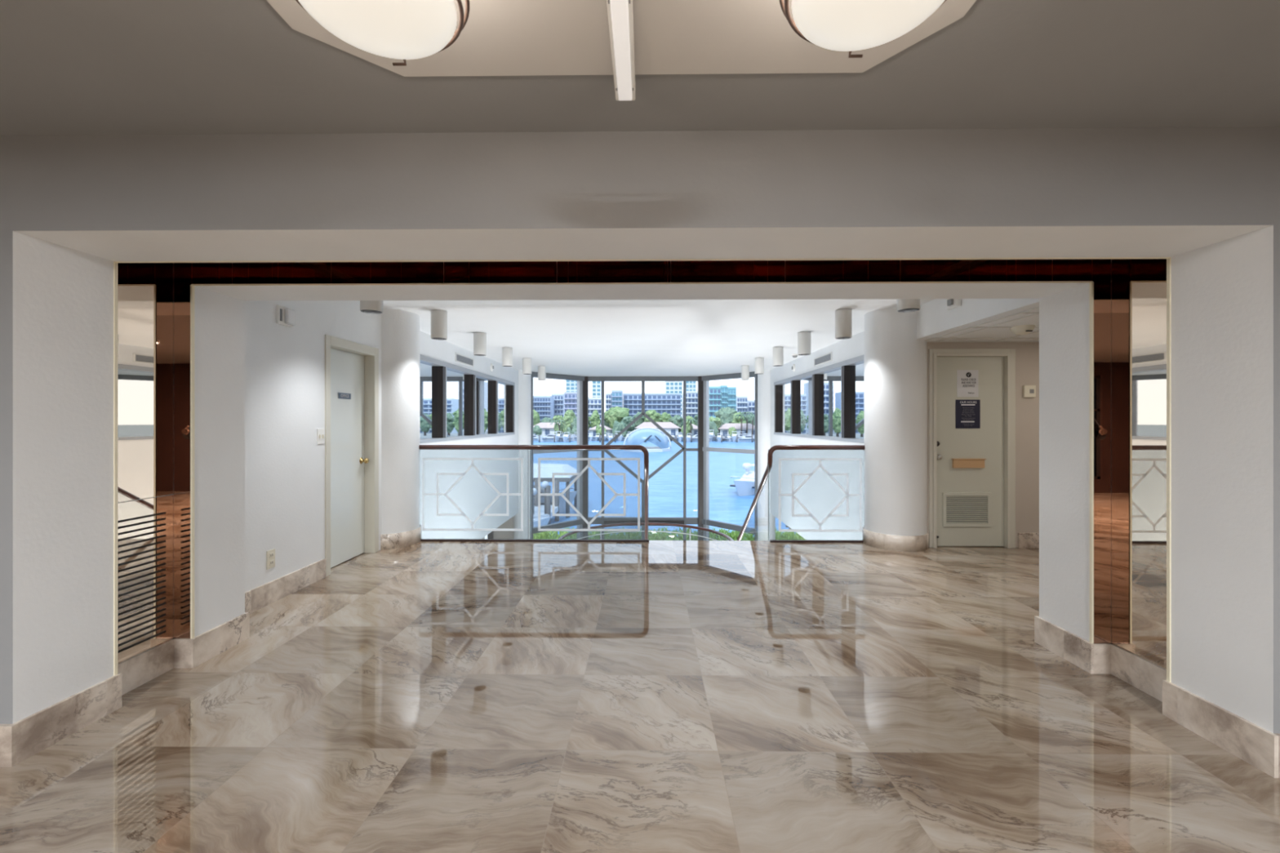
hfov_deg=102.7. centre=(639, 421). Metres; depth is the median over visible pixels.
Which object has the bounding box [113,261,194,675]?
mirror
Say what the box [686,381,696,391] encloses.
tower building
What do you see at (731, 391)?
apartment building
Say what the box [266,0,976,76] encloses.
ceiling panel
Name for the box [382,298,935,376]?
ceiling
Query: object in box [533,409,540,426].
broadleaf tree
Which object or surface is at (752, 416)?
palm tree
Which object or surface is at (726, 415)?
broadleaf tree
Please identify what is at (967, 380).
paper notice
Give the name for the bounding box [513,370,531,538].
pier
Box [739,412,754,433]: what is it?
palm tree
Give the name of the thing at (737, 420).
broadleaf tree
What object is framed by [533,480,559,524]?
dock
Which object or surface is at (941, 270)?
beam
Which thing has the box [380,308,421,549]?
round column
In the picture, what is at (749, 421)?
broadleaf tree
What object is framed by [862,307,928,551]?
round column
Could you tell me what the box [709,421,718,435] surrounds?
bush
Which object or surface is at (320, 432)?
light switch
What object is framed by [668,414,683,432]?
broadleaf tree
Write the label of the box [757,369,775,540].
pier
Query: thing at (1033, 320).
ceiling
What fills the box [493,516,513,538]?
wall
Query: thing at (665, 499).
sea water
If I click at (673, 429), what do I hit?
house
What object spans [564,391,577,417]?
apartment building
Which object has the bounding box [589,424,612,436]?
house
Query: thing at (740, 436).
motor boat
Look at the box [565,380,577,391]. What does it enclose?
tower building
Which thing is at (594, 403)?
apartment building
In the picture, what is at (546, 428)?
house
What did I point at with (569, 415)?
broadleaf tree
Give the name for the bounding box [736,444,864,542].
glass railing
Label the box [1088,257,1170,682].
mirror
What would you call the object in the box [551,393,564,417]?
apartment building
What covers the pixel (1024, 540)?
baseboard
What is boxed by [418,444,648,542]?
glass railing
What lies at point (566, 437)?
motor boat
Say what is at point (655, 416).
broadleaf tree
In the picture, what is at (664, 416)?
broadleaf tree
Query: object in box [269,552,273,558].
socket
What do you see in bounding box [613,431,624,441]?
motor boat
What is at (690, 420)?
palm tree
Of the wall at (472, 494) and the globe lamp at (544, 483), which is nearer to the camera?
the wall at (472, 494)
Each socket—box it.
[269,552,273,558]
[269,560,273,565]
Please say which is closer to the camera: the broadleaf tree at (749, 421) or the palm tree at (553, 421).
the palm tree at (553, 421)
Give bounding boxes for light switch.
[316,428,324,444]
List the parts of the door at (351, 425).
knob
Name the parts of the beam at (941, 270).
panel, panel, panel, panel, panel, edge trim, edge trim, panel, panel, panel, panel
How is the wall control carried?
attached to the wall at (1027, 353)
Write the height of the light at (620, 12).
0.083 m
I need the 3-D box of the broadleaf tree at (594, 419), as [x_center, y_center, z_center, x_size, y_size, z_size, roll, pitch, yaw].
[-17.202,0.396,195.142,4.606,10.318,4.597,0,0,1]
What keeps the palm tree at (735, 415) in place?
on the ground
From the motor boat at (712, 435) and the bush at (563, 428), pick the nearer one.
the motor boat at (712, 435)
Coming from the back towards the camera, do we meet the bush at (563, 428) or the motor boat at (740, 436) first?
the bush at (563, 428)
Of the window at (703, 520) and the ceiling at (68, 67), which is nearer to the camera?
the ceiling at (68, 67)
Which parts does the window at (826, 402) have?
pane, pane, pane, pane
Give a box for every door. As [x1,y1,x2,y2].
[324,334,378,576]
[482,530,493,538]
[928,348,1015,548]
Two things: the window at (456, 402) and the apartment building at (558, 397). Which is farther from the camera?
the apartment building at (558, 397)
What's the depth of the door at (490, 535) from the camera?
11.98 m
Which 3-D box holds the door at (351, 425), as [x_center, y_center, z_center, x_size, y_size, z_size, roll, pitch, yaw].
[-2.794,0.290,4.828,0.212,2.080,0.865,0,0,1]
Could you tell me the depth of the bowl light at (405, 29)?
1.08 m
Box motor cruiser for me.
[729,463,754,496]
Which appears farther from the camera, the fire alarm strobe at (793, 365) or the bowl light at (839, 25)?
the fire alarm strobe at (793, 365)
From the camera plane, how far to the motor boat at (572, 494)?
35.54 m
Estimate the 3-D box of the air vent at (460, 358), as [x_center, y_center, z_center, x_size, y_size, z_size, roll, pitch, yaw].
[-2.831,-0.995,8.276,0.012,0.140,0.820,0,0,1]
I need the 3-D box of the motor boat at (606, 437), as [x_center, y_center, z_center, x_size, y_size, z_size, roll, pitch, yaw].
[-11.811,4.946,169.268,2.591,2.968,8.636,0,0,1]
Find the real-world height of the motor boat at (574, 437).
3.487 m
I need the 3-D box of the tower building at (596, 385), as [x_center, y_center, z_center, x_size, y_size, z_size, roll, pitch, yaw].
[-36.560,-28.541,434.841,7.391,68.142,9.300,0,0,1]
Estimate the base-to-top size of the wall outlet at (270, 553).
0.135 m
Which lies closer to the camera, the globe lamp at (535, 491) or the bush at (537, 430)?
the globe lamp at (535, 491)
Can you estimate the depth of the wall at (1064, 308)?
2.92 m
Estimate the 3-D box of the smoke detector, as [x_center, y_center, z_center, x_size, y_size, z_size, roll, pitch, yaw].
[3.417,-0.815,4.578,0.180,0.070,0.180,0,0,1]
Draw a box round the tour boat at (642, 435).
[623,427,671,452]
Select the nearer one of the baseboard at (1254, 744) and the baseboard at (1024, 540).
the baseboard at (1254, 744)
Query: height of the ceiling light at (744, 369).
0.290 m
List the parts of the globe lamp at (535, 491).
globe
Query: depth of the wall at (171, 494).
2.62 m
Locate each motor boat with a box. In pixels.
[533,481,577,512]
[533,513,551,535]
[536,431,563,441]
[553,431,562,441]
[561,431,572,442]
[570,430,595,440]
[594,433,599,440]
[600,431,608,440]
[606,433,613,441]
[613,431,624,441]
[676,432,683,441]
[686,432,711,441]
[686,433,693,441]
[709,429,716,440]
[715,433,723,441]
[722,434,732,441]
[729,433,738,441]
[737,431,754,438]
[737,433,754,441]
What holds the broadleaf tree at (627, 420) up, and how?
on the ground
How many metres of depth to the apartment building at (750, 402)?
254.12 m
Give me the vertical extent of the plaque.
0.055 m
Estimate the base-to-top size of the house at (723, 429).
4.961 m
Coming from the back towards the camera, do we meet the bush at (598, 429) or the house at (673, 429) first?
the house at (673, 429)
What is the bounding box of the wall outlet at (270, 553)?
[266,548,275,569]
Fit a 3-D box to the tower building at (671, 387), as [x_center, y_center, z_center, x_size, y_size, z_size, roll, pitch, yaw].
[29.935,-31.737,454.011,14.766,74.533,9.300,0,0,1]
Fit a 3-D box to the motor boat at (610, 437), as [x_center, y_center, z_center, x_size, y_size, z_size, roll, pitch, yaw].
[-9.344,5.160,163.660,2.217,2.540,7.389,0,0,1]
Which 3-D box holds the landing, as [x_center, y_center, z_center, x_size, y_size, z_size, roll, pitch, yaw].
[0.103,2.829,9.873,3.256,1.322,2.348,0,0,1]
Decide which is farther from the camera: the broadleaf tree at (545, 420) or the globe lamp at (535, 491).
the broadleaf tree at (545, 420)
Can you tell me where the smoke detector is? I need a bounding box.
[1009,324,1035,335]
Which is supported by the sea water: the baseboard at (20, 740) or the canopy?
the canopy
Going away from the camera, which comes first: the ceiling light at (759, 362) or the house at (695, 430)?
the ceiling light at (759, 362)
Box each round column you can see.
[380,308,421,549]
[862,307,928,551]
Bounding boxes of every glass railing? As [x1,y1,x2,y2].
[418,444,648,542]
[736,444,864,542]
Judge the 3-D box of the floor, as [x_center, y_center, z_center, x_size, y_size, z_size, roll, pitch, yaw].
[0.010,1.480,0.770,12.000,0.300,9.940,0,0,1]
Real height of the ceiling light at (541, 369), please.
0.290 m
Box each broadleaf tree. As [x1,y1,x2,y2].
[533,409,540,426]
[541,417,555,422]
[552,414,563,423]
[560,408,575,430]
[570,416,577,428]
[588,408,600,427]
[600,419,610,427]
[604,406,629,430]
[621,415,636,434]
[632,411,644,429]
[644,409,662,422]
[659,412,671,422]
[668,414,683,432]
[682,415,695,425]
[693,413,697,426]
[709,416,721,430]
[714,407,737,426]
[731,411,746,423]
[744,413,754,425]
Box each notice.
[955,400,980,428]
[956,369,978,396]
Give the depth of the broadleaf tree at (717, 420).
181.30 m
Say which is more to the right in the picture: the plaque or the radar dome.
the radar dome
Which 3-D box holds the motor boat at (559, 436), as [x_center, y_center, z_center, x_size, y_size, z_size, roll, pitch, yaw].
[-26.270,4.769,164.350,2.899,3.322,9.664,0,0,1]
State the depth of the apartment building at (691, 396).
228.51 m
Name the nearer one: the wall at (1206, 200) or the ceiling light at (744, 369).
the wall at (1206, 200)
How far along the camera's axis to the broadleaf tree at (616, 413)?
189.44 m
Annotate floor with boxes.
[0,540,1279,852]
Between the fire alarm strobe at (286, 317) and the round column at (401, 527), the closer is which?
the fire alarm strobe at (286, 317)
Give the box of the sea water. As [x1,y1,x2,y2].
[533,440,795,537]
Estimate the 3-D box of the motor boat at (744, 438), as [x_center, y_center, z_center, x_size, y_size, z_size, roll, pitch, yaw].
[34.471,5.090,161.846,7.798,2.680,2.339,0,0,-11]
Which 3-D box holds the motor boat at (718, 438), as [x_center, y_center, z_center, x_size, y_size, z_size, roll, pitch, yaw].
[25.598,5.132,165.044,2.265,2.595,7.550,0,0,11]
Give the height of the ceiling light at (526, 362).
0.290 m
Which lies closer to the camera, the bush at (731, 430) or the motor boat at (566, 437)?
the motor boat at (566, 437)
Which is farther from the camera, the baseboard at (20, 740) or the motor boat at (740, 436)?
the motor boat at (740, 436)
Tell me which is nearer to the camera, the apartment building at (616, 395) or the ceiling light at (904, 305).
the ceiling light at (904, 305)
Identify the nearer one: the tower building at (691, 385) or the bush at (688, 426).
the bush at (688, 426)
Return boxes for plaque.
[337,392,351,399]
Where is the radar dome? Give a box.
[742,462,751,473]
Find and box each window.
[419,354,515,443]
[531,371,757,540]
[773,355,863,443]
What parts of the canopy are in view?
post, post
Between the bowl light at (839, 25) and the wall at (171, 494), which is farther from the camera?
the wall at (171, 494)
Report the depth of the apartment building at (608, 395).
225.96 m
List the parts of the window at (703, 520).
jamb post, head rail, post, corner post, head rail, corner post, post, head rail, jamb post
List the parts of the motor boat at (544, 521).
bow rail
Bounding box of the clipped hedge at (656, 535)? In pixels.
[533,525,805,540]
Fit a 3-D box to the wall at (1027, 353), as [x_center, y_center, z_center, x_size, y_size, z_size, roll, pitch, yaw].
[4.049,0.180,5.480,2.440,2.300,0.140,0,0,1]
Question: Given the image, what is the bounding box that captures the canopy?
[533,463,577,517]
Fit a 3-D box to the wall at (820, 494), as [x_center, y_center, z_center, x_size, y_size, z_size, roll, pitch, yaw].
[3.018,0.455,8.613,0.160,3.270,6.200,0,0,1]
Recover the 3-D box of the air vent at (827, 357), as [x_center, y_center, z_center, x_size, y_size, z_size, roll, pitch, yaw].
[2.927,-0.995,8.204,0.012,0.140,0.820,0,0,1]
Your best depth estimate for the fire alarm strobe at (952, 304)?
4.57 m
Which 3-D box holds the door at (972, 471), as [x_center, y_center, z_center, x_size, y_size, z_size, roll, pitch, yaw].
[3.509,0.280,5.467,0.900,2.100,0.177,0,0,1]
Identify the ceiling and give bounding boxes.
[0,0,1279,135]
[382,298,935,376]
[927,308,1039,341]
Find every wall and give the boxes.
[0,126,1279,733]
[117,493,173,502]
[194,261,1088,641]
[244,300,381,591]
[419,330,518,538]
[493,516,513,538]
[769,331,863,540]
[916,298,1039,340]
[927,342,1039,547]
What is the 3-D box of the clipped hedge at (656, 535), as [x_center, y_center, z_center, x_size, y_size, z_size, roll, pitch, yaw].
[0.198,4.032,15.797,16.176,1.496,1.202,0,0,1]
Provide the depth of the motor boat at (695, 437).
162.87 m
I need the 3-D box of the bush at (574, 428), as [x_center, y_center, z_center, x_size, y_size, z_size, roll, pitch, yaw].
[-23.523,3.444,179.681,4.710,4.619,2.846,0,0,1]
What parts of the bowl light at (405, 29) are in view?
arm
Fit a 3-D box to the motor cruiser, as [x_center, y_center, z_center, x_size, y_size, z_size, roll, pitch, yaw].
[10.480,5.192,46.373,2.700,2.475,9.000,0,0,36]
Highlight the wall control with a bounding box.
[1022,385,1035,397]
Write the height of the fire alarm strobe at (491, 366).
0.150 m
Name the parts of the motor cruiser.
bow rail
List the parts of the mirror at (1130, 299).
edge trim, return panel, mirror panel, edge trim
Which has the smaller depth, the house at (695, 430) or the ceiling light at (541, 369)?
the ceiling light at (541, 369)
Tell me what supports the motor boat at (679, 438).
on the sea water
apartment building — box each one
[533,395,554,422]
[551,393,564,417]
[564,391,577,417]
[588,397,601,432]
[605,392,611,433]
[611,390,622,433]
[622,393,680,434]
[682,391,697,418]
[709,386,721,417]
[719,385,727,408]
[727,386,737,410]
[736,395,747,416]
[747,400,754,414]
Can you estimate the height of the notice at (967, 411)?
0.305 m
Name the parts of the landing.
glass clamp rail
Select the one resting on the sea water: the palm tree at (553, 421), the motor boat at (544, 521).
the motor boat at (544, 521)
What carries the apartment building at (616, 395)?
on the ground
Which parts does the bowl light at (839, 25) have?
arm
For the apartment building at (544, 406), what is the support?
on the ground
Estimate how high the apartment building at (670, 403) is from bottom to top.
18.474 m
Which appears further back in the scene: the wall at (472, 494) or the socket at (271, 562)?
the wall at (472, 494)
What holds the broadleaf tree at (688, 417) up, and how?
on the ground
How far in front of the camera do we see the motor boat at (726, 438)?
165.24 m
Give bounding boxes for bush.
[533,425,542,435]
[553,422,567,434]
[566,425,577,435]
[595,423,606,435]
[612,420,626,437]
[680,423,693,436]
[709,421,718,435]
[728,426,737,436]
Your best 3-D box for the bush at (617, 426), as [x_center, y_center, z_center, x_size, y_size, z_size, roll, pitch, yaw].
[-7.139,2.809,179.551,5.189,6.384,3.596,0,0,1]
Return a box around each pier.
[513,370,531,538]
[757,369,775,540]
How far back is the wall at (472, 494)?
8.41 m
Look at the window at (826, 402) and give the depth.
8.32 m
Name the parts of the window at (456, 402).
pane, pane, pane, pane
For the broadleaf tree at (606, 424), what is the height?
8.128 m
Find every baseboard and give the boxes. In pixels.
[0,558,325,767]
[1017,533,1039,547]
[1034,615,1279,777]
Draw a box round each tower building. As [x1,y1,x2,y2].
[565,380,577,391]
[591,381,601,397]
[665,381,682,417]
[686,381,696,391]
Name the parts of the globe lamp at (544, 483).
post, globe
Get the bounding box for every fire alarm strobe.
[275,305,295,327]
[489,363,493,371]
[791,364,795,372]
[946,298,960,309]
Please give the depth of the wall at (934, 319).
4.51 m
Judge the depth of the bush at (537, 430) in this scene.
178.84 m
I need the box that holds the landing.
[558,522,733,540]
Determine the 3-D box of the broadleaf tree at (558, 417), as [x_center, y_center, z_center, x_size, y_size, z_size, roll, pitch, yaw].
[-31.532,1.374,200.541,5.388,8.372,6.324,0,0,1]
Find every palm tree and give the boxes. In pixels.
[550,419,566,433]
[682,418,697,435]
[733,414,747,434]
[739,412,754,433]
[743,415,754,435]
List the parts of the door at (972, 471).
knob, louvre blade, louvre blade, louvre blade, louvre blade, louvre blade, louvre blade, louvre blade, louvre blade, louvre blade, louvre blade, louvre blade, louvre blade, louvre blade, louvre blade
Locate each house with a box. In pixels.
[533,422,564,436]
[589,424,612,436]
[635,422,680,436]
[680,424,697,436]
[718,423,754,437]
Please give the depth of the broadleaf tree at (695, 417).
196.75 m
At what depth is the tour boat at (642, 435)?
109.40 m
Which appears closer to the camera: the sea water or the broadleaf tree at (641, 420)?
the sea water
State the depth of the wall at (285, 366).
3.96 m
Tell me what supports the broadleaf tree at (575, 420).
on the ground
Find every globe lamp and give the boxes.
[533,488,537,514]
[541,480,549,514]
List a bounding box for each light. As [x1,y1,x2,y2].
[295,0,470,66]
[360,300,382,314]
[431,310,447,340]
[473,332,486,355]
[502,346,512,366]
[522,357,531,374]
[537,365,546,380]
[606,0,635,100]
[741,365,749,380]
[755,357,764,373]
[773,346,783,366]
[779,0,946,57]
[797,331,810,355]
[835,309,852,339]
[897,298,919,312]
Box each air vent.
[454,352,473,367]
[813,351,832,366]
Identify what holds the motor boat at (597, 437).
on the sea water
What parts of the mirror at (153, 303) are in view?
edge trim, mirror panel, return panel, edge trim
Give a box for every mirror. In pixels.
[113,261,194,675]
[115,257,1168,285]
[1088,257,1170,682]

